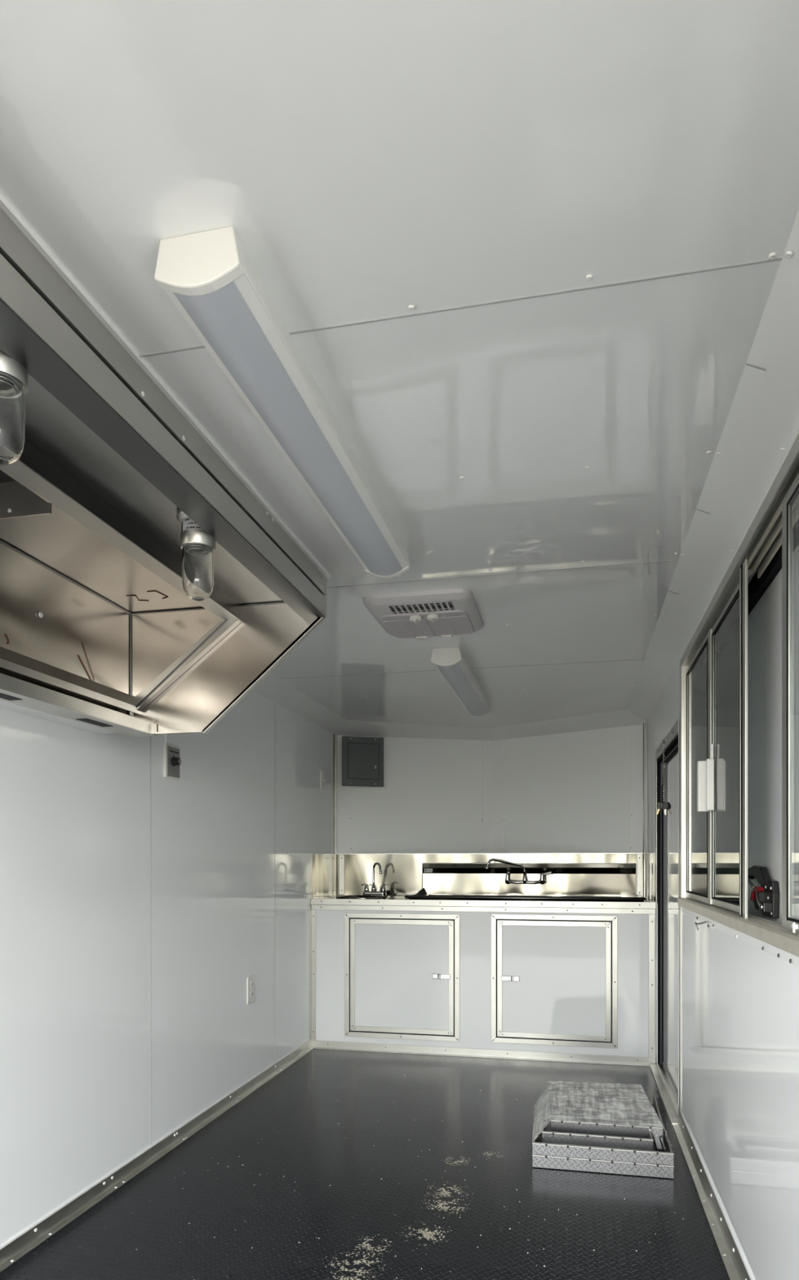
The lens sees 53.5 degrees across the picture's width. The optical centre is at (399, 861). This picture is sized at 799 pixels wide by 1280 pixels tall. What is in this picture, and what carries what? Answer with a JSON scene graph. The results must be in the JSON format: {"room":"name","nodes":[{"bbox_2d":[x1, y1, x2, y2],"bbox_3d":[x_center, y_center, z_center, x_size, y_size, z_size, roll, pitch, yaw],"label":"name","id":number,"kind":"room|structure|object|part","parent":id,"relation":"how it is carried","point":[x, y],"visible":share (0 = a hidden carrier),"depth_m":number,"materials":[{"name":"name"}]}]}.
{"room":"food truck interior","nodes":[
{"label":"food truck interior","id":0,"kind":"room"},
{"bbox_2d":[0,690,335,1246],"bbox_3d":[-1.068,0.140,2.807,0.081,2.160,5.520,0,0,12],"label":"wall","id":1,"kind":"structure","parent":0,"point":[139,905],"depth_m":2.99,"materials":[{"name":"grey"}]},
{"bbox_2d":[0,1039,315,1272],"bbox_3d":[-1.076,1.131,2.527,0.026,0.057,4.970,0,0,12],"label":"baseboard","id":2,"kind":"structure","parent":1,"relation":"attached to","point":[19,1246],"depth_m":2.91,"materials":[{"name":"metal"}]},
{"bbox_2d":[164,733,178,746],"bbox_3d":[-0.929,-0.648,3.231,0.010,0.343,0.098,0,0,12],"label":"conduit cover","id":3,"kind":"object","parent":1,"relation":"attached to","point":[171,739],"visible":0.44,"depth_m":3.23,"materials":[{"name":"white"}]},
{"bbox_2d":[163,742,181,780],"bbox_3d":[-0.913,-0.407,3.227,0.042,0.138,0.117,0,0,12],"label":"switch","id":4,"kind":"object","parent":1,"relation":"attached to","point":[171,759],"visible":1,"depth_m":3.21,"materials":[{"name":"white plastic"}]},
{"bbox_3d":[-0.920,-0.406,3.229,0.003,0.120,0.098,0,0,12],"label":"plate","id":5,"kind":"part","parent":4,"relation":"part of","materials":[{"name":"grey metal"}]},
{"bbox_3d":[-0.907,-0.408,3.224,0.026,0.040,0.040,0,0,12],"label":"timer knob","id":6,"kind":"part","parent":4,"relation":"part of","materials":[{"name":"black paint"}]},
{"bbox_2d":[247,974,254,1004],"bbox_3d":[-0.753,0.648,4.025,0.010,0.137,0.090,0,0,12],"label":"power outlet","id":7,"kind":"object","parent":1,"relation":"attached to","point":[251,980],"visible":1,"depth_m":4.02,"materials":[{"name":"white plastic"}]},
{"bbox_2d":[252,672,346,734],"bbox_3d":[-0.671,-0.907,4.117,0.130,0.065,2.750,0,0,12],"label":"trim","id":8,"kind":"structure","parent":1,"relation":"attached to","point":[273,688],"depth_m":4.53,"materials":[{"name":"white metal"}]},
{"bbox_2d":[320,770,325,790],"bbox_3d":[-0.494,-0.530,5.166,0.022,0.124,0.075,0,0,12],"label":"toggle switch","id":9,"kind":"object","parent":1,"relation":"attached to","point":[322,773],"visible":1,"depth_m":5.16,"materials":[{"name":"white plastic"}]},
{"bbox_2d":[332,733,337,854],"bbox_3d":[-0.442,-0.460,5.424,0.012,0.820,0.080,0,0,12],"label":"trim","id":10,"kind":"structure","parent":1,"relation":"attached to","point":[334,736],"depth_m":5.42,"materials":[{"name":"metal"}]},
{"bbox_2d":[0,1031,729,1279],"bbox_3d":[0.028,1.190,2.810,2.060,0.060,6.000,0,0,12],"label":"floor","id":11,"kind":"structure","parent":0,"point":[347,1193],"depth_m":2.74,"materials":[{"name":"black rubber"}]},
{"bbox_2d":[131,1076,675,1279],"bbox_3d":[0.140,1.159,3.150,1.779,0.002,2.212,0,0,12],"label":"crumbs","id":12,"kind":"object","parent":11,"relation":"on","point":[362,1077],"visible":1,"depth_m":2.60,"materials":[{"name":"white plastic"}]},
{"bbox_2d":[309,898,656,1066],"bbox_3d":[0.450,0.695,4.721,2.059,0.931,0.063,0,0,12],"label":"base cabinet","id":13,"kind":"object","parent":11,"relation":"on","point":[471,974],"visible":1,"depth_m":4.72,"materials":[{"name":"white metal"}]},
{"bbox_3d":[-0.542,0.707,4.931,0.030,0.817,0.045,0,0,12],"label":"corner post","id":14,"kind":"part","parent":13,"relation":"part of","materials":[{"name":"metal"}]},
{"bbox_3d":[0.012,0.698,4.840,0.646,0.691,0.015,0,0,12],"label":"cabinet door","id":15,"kind":"part","parent":13,"relation":"part of","materials":[{"name":"white metal"}]},
{"bbox_3d":[0.010,0.698,4.831,0.646,0.691,0.005,0,0,12],"label":"door trim","id":16,"kind":"part","parent":13,"relation":"part of","materials":[{"name":"metal"}]},
{"bbox_2d":[311,894,654,902],"bbox_3d":[0.507,0.241,4.976,2.054,0.025,0.515,0,0,12],"label":"countertop","id":17,"kind":"structure","parent":13,"relation":"on","point":[391,897],"depth_m":4.85,"materials":[{"name":"silver metal"}]},
{"bbox_2d":[337,894,390,898],"bbox_3d":[-0.232,0.292,5.131,0.320,0.145,0.380,0,0,12],"label":"sink","id":18,"kind":"object","parent":17,"relation":"in","point":[356,896],"visible":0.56,"depth_m":5.19,"materials":[{"name":"silver metal"}]},
{"bbox_2d":[360,862,389,895],"bbox_3d":[-0.164,0.111,5.250,0.194,0.218,0.069,0,0,12],"label":"gooseneck faucet","id":19,"kind":"object","parent":17,"relation":"on","point":[383,892],"visible":1,"depth_m":5.24,"materials":[{"name":"silver metal"}]},
{"bbox_3d":[-0.147,0.104,5.240,0.079,0.203,0.019,0,0,39],"label":"spout","id":20,"kind":"part","parent":19,"relation":"part of","materials":[{"name":"silver metal"}]},
{"bbox_2d":[404,862,645,901],"bbox_3d":[0.767,0.255,4.946,1.441,0.496,0.459,0,0,12],"label":"sink","id":21,"kind":"object","parent":17,"relation":"in","point":[601,882],"visible":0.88,"depth_m":5.10,"materials":[{"name":"silver metal"}]},
{"bbox_2d":[485,857,551,884],"bbox_3d":[0.745,0.062,5.091,0.436,0.168,0.172,0,0,-8],"label":"faucet","id":22,"kind":"object","parent":21,"relation":"attached to","point":[508,881],"visible":1,"depth_m":5.07,"materials":[{"name":"silver metal"}]},
{"bbox_3d":[0.680,0.034,5.036,0.292,0.113,0.023,0,0,-22],"label":"spout","id":23,"kind":"part","parent":22,"relation":"part of","materials":[{"name":"silver metal"}]},
{"bbox_3d":[0.940,0.074,5.059,0.063,0.027,0.020,0,0,27],"label":"lever handle","id":24,"kind":"part","parent":22,"relation":"part of","materials":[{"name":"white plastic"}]},
{"bbox_3d":[0.453,0.283,4.731,2.056,0.030,0.005,0,0,12],"label":"rail","id":25,"kind":"part","parent":13,"relation":"part of","materials":[{"name":"metal"}]},
{"bbox_3d":[0.451,1.137,4.719,2.056,0.045,0.030,0,0,12],"label":"rail","id":26,"kind":"part","parent":13,"relation":"part of","materials":[{"name":"metal"}]},
{"bbox_3d":[0.901,0.691,4.644,0.654,0.690,0.015,0,0,12],"label":"cabinet door","id":27,"kind":"part","parent":13,"relation":"part of","materials":[{"name":"white metal"}]},
{"bbox_3d":[0.899,0.691,4.635,0.654,0.690,0.005,0,0,12],"label":"door trim","id":28,"kind":"part","parent":13,"relation":"part of","materials":[{"name":"metal"}]},
{"bbox_3d":[1.436,0.707,4.513,0.034,0.817,0.005,0,0,12],"label":"corner post","id":29,"kind":"part","parent":13,"relation":"part of","materials":[{"name":"metal"}]},
{"bbox_2d":[532,1080,674,1177],"bbox_3d":[0.808,1.063,3.242,0.535,0.187,0.599,0,0,12],"label":"steps","id":30,"kind":"structure","parent":11,"relation":"on","point":[615,1128],"depth_m":3.10,"materials":[{"name":"silver metal"}]},
{"bbox_3d":[0.571,1.111,3.289,0.007,0.092,0.570,0,0,12],"label":"rail","id":31,"kind":"part","parent":30,"relation":"part of","materials":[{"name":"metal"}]},
{"bbox_3d":[0.769,1.087,3.056,0.480,0.045,0.140,0,0,12],"label":"cross arm","id":32,"kind":"part","parent":30,"relation":"part of","materials":[{"name":"silver metal"}]},
{"bbox_3d":[1.061,1.034,3.261,0.005,0.092,0.374,0,0,12],"label":"rail","id":33,"kind":"part","parent":30,"relation":"part of","materials":[{"name":"metal"}]},
{"bbox_3d":[1.061,1.111,3.181,0.007,0.092,0.570,0,0,12],"label":"rail","id":34,"kind":"part","parent":30,"relation":"part of","materials":[{"name":"metal"}]},
{"bbox_2d":[0,0,798,728],"bbox_3d":[0.038,-0.978,2.854,2.220,0.084,6.090,0,0,12],"label":"ceiling","id":35,"kind":"structure","parent":0,"point":[525,257],"depth_m":1.21,"materials":[{"name":"white"}]},
{"bbox_2d":[0,194,329,737],"bbox_3d":[-0.856,-0.687,1.688,0.820,0.506,2.086,0,0,12],"label":"exhaust hood","id":36,"kind":"object","parent":35,"relation":"hanging from","point":[100,632],"visible":1,"depth_m":2.12,"materials":[{"name":"silver metal"}]},
{"bbox_2d":[0,348,27,465],"bbox_3d":[-0.649,-0.754,1.286,0.103,0.211,0.103,0,0,12],"label":"hood light","id":37,"kind":"object","parent":36,"relation":"attached to","point":[13,375],"visible":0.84,"depth_m":1.27,"materials":[{"name":"clear glass"}]},
{"bbox_3d":[-1.157,-0.650,1.741,0.008,0.420,2.060,0,0,12],"label":"panel","id":38,"kind":"part","parent":36,"relation":"part of","materials":[{"name":"silver metal"}]},
{"bbox_3d":[-1.132,-0.541,1.745,0.040,0.067,2.038,0,0,12],"label":"filter rail","id":39,"kind":"part","parent":36,"relation":"part of","materials":[{"name":"silver metal"}]},
{"bbox_3d":[-0.777,-0.810,1.666,0.058,0.012,2.038,0,0,12],"label":"filter rail","id":40,"kind":"part","parent":36,"relation":"part of","materials":[{"name":"silver metal"}]},
{"bbox_3d":[-0.820,-0.863,1.667,0.698,0.006,2.060,0,0,12],"label":"panel","id":41,"kind":"part","parent":36,"relation":"part of","materials":[{"name":"silver metal"}]},
{"bbox_2d":[176,509,215,600],"bbox_3d":[-0.499,-0.754,1.964,0.103,0.211,0.103,0,0,12],"label":"hood light","id":42,"kind":"object","parent":36,"relation":"attached to","point":[197,547],"visible":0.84,"depth_m":1.93,"materials":[{"name":"clear glass"}]},
{"bbox_2d":[182,542,213,600],"bbox_3d":[-0.499,-0.720,1.964,0.077,0.141,0.077,0,0,12],"label":"glass jar","id":43,"kind":"object","parent":42,"relation":"on","point":[197,558],"depth_m":1.93,"materials":[{"name":"clear glass"}]},
{"bbox_3d":[-0.591,-0.688,2.680,0.708,0.495,0.022,0,0,12],"label":"panel","id":44,"kind":"part","parent":36,"relation":"part of","materials":[{"name":"silver metal"}]},
{"bbox_2d":[154,226,410,577],"bbox_3d":[-0.169,-0.900,1.794,0.138,0.080,1.250,0,0,12],"label":"ceiling light","id":45,"kind":"object","parent":35,"relation":"attached to","point":[209,277],"visible":1,"depth_m":1.43,"materials":[{"name":"white plastic"}]},
{"bbox_2d":[362,588,484,639],"bbox_3d":[0.100,-0.912,2.984,0.395,0.056,0.460,0,0,12],"label":"ceiling vent","id":46,"kind":"object","parent":35,"relation":"attached to","point":[444,613],"visible":1,"depth_m":2.89,"materials":[{"name":"grey plastic"}]},
{"bbox_3d":[0.059,-0.900,2.929,0.052,0.019,0.052,0,0,12],"label":"knob","id":47,"kind":"part","parent":46,"relation":"part of","materials":[{"name":"white plastic"}]},
{"bbox_3d":[0.123,-0.900,2.915,0.052,0.019,0.052,0,0,12],"label":"knob","id":48,"kind":"part","parent":46,"relation":"part of","materials":[{"name":"white plastic"}]},
{"bbox_2d":[431,646,491,716],"bbox_3d":[0.339,-0.900,4.088,0.138,0.080,1.250,0,0,12],"label":"ceiling light","id":49,"kind":"object","parent":35,"relation":"attached to","point":[451,663],"visible":1,"depth_m":3.80,"materials":[{"name":"white plastic"}]},
{"bbox_2d":[336,734,493,895],"bbox_3d":[0.107,0.140,5.642,1.230,2.160,0.095,0,0,-13],"label":"wall","id":50,"kind":"structure","parent":0,"point":[436,796],"depth_m":5.62,"materials":[{"name":"white paint"}]},
{"bbox_2d":[342,736,383,786],"bbox_3d":[-0.257,-0.689,5.475,0.292,0.338,0.076,0,0,-13],"label":"box","id":51,"kind":"object","parent":50,"relation":"attached to","point":[362,757],"visible":1,"depth_m":5.45,"materials":[{"name":"grey metal"}]},
{"bbox_3d":[-0.246,-0.692,5.447,0.213,0.240,0.004,0,0,-13],"label":"door","id":52,"kind":"part","parent":51,"relation":"part of","materials":[{"name":"grey metal"}]},
{"bbox_2d":[337,720,493,740],"bbox_3d":[0.145,-0.907,5.500,1.145,0.065,0.219,0,0,-13],"label":"trim","id":53,"kind":"structure","parent":50,"relation":"attached to","point":[362,728],"depth_m":5.50,"materials":[{"name":"white metal"}]},
{"bbox_2d":[312,852,655,902],"bbox_3d":[0.564,0.086,5.234,2.060,0.284,1.024,0,0,12],"label":"backsplash","id":54,"kind":"structure","parent":50,"relation":"attached to","point":[333,874],"depth_m":5.32,"materials":[{"name":"silver metal"}]},
{"bbox_2d":[493,724,644,853],"bbox_3d":[1.151,0.140,5.411,1.230,2.160,0.095,0,0,38],"label":"wall","id":55,"kind":"structure","parent":0,"point":[576,792],"depth_m":5.36,"materials":[{"name":"white paint"}]},
{"bbox_2d":[490,709,647,740],"bbox_3d":[1.056,-0.907,5.298,1.145,0.065,0.221,0,0,38],"label":"trim","id":56,"kind":"structure","parent":55,"relation":"attached to","point":[624,717],"depth_m":5.25,"materials":[{"name":"white metal"}]},
{"bbox_2d":[643,722,647,897],"bbox_3d":[1.548,-0.325,4.997,0.025,1.101,0.013,0,0,12],"label":"trim","id":57,"kind":"structure","parent":55,"relation":"attached to","point":[646,723],"depth_m":4.99,"materials":[{"name":"white metal"}]},
{"bbox_2d":[647,657,798,1279],"bbox_3d":[1.026,0.140,2.344,0.090,2.160,5.520,0,0,12],"label":"wall","id":58,"kind":"structure","parent":0,"point":[740,1000],"depth_m":2.23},
{"bbox_2d":[649,716,681,1124],"bbox_3d":[1.357,0.263,3.966,0.105,1.795,1.100,0,0,12],"label":"door","id":59,"kind":"structure","parent":58,"relation":"in","point":[667,1073],"depth_m":4.04,"materials":[{"name":"grey metal"}]},
{"bbox_2d":[656,737,671,815],"bbox_3d":[1.305,-0.418,3.908,0.049,0.380,0.070,0,0,44],"label":"keys","id":60,"kind":"object","parent":59,"relation":"hanging from","point":[664,806],"visible":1,"depth_m":3.90,"materials":[{"name":"silver metal"}]},
{"bbox_3d":[1.308,-0.432,3.930,0.021,0.108,0.021,0,0,12],"label":"coil cord","id":61,"kind":"part","parent":60,"relation":"part of","materials":[{"name":"grey plastic"}]},
{"bbox_3d":[1.304,-0.540,3.911,0.008,0.094,0.008,0,0,-33],"label":"chain","id":62,"kind":"part","parent":60,"relation":"part of","materials":[{"name":"silver metal"}]},
{"bbox_3d":[1.304,-0.332,3.910,0.007,0.088,0.049,0,0,12],"label":"ball chain","id":63,"kind":"part","parent":60,"relation":"part of","materials":[{"name":"silver metal"}]},
{"bbox_3d":[1.299,-0.430,3.889,0.020,0.113,0.020,0,0,12],"label":"coil cord","id":64,"kind":"part","parent":60,"relation":"part of","materials":[{"name":"grey plastic"}]},
{"bbox_3d":[1.226,0.220,3.480,0.002,1.710,0.008,0,0,12],"label":"edge trim","id":65,"kind":"part","parent":59,"relation":"part of","materials":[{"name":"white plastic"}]},
{"bbox_2d":[695,920,709,929],"bbox_3d":[1.060,0.223,2.794,0.019,0.042,0.131,0,0,2],"label":"wire hook","id":66,"kind":"object","parent":58,"relation":"attached to","point":[704,922],"visible":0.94,"depth_m":2.78,"materials":[{"name":"grey metal"}]},
{"bbox_2d":[627,209,798,721],"bbox_3d":[0.914,-0.899,2.358,0.135,0.082,5.500,0,0,12],"label":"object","id":67,"kind":"structure","parent":58,"relation":"attached to","point":[761,428],"depth_m":1.87,"materials":[{"name":"white"}]},
{"bbox_2d":[672,1106,754,1279],"bbox_3d":[0.794,1.119,1.573,0.030,0.083,3.915,0,0,12],"label":"baseboard","id":68,"kind":"structure","parent":58,"relation":"attached to","point":[737,1268],"depth_m":2.57,"materials":[{"name":"metal"}]},
{"bbox_2d":[677,433,798,967],"bbox_3d":[0.897,-0.322,1.914,0.085,1.076,3.025,0,0,12],"label":"window","id":69,"kind":"structure","parent":58,"relation":"in","point":[771,527],"depth_m":2.16,"materials":[{"name":"silver metal"}]},
{"bbox_3d":[1.144,-0.329,3.037,0.010,0.953,0.615,0,0,12],"label":"sash","id":70,"kind":"part","parent":69,"relation":"part of","materials":[{"name":"metal"}]},
{"bbox_3d":[1.063,-0.264,2.777,0.036,0.177,0.033,0,0,12],"label":"sash handle","id":71,"kind":"part","parent":69,"relation":"part of","materials":[{"name":"white plastic"}]},
{"bbox_3d":[1.058,-0.287,2.698,0.024,0.225,0.015,0,0,12],"label":"sash handle","id":72,"kind":"part","parent":69,"relation":"part of","materials":[{"name":"white plastic"}]},
{"bbox_3d":[1.029,-0.329,2.486,0.010,0.953,0.530,0,0,12],"label":"sash","id":73,"kind":"part","parent":69,"relation":"part of","materials":[{"name":"metal"}]},
{"bbox_3d":[0.901,0.169,1.913,0.077,0.038,3.025,0,0,12],"label":"sill","id":74,"kind":"part","parent":69,"relation":"part of","materials":[{"name":"metal"}]},
{"bbox_3d":[0.797,-0.329,1.475,0.010,0.953,0.625,0,0,12],"label":"sash","id":75,"kind":"part","parent":69,"relation":"part of","materials":[{"name":"metal"}]},
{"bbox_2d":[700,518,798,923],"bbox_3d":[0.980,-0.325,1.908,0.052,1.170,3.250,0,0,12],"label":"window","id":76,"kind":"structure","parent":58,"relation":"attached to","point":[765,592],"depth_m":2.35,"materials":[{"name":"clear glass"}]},
{"bbox_3d":[0.960,-0.823,1.887,0.022,0.075,3.000,0,0,12],"label":"rail","id":77,"kind":"part","parent":76,"relation":"part of","materials":[{"name":"silver metal"}]},
{"bbox_2d":[748,865,780,918],"bbox_3d":[1.046,0.083,2.333,0.045,0.143,0.393,0,0,12],"label":"latch","id":78,"kind":"object","parent":76,"relation":"attached to","point":[766,897],"visible":0.94,"depth_m":2.21,"materials":[{"name":"black paint"}]},
{"bbox_3d":[1.034,0.064,2.334,0.009,0.033,0.088,0,0,12],"label":"rod","id":79,"kind":"part","parent":78,"relation":"part of","materials":[{"name":"metal"}]},
{"bbox_3d":[1.055,0.037,2.351,0.020,0.052,0.353,0,0,12],"label":"arm","id":80,"kind":"part","parent":78,"relation":"part of","materials":[{"name":"black paint"}]},
{"bbox_3d":[1.033,0.100,2.211,0.018,0.109,0.149,0,0,12],"label":"mount plate","id":81,"kind":"part","parent":78,"relation":"part of","materials":[{"name":"black paint"}]}
]}

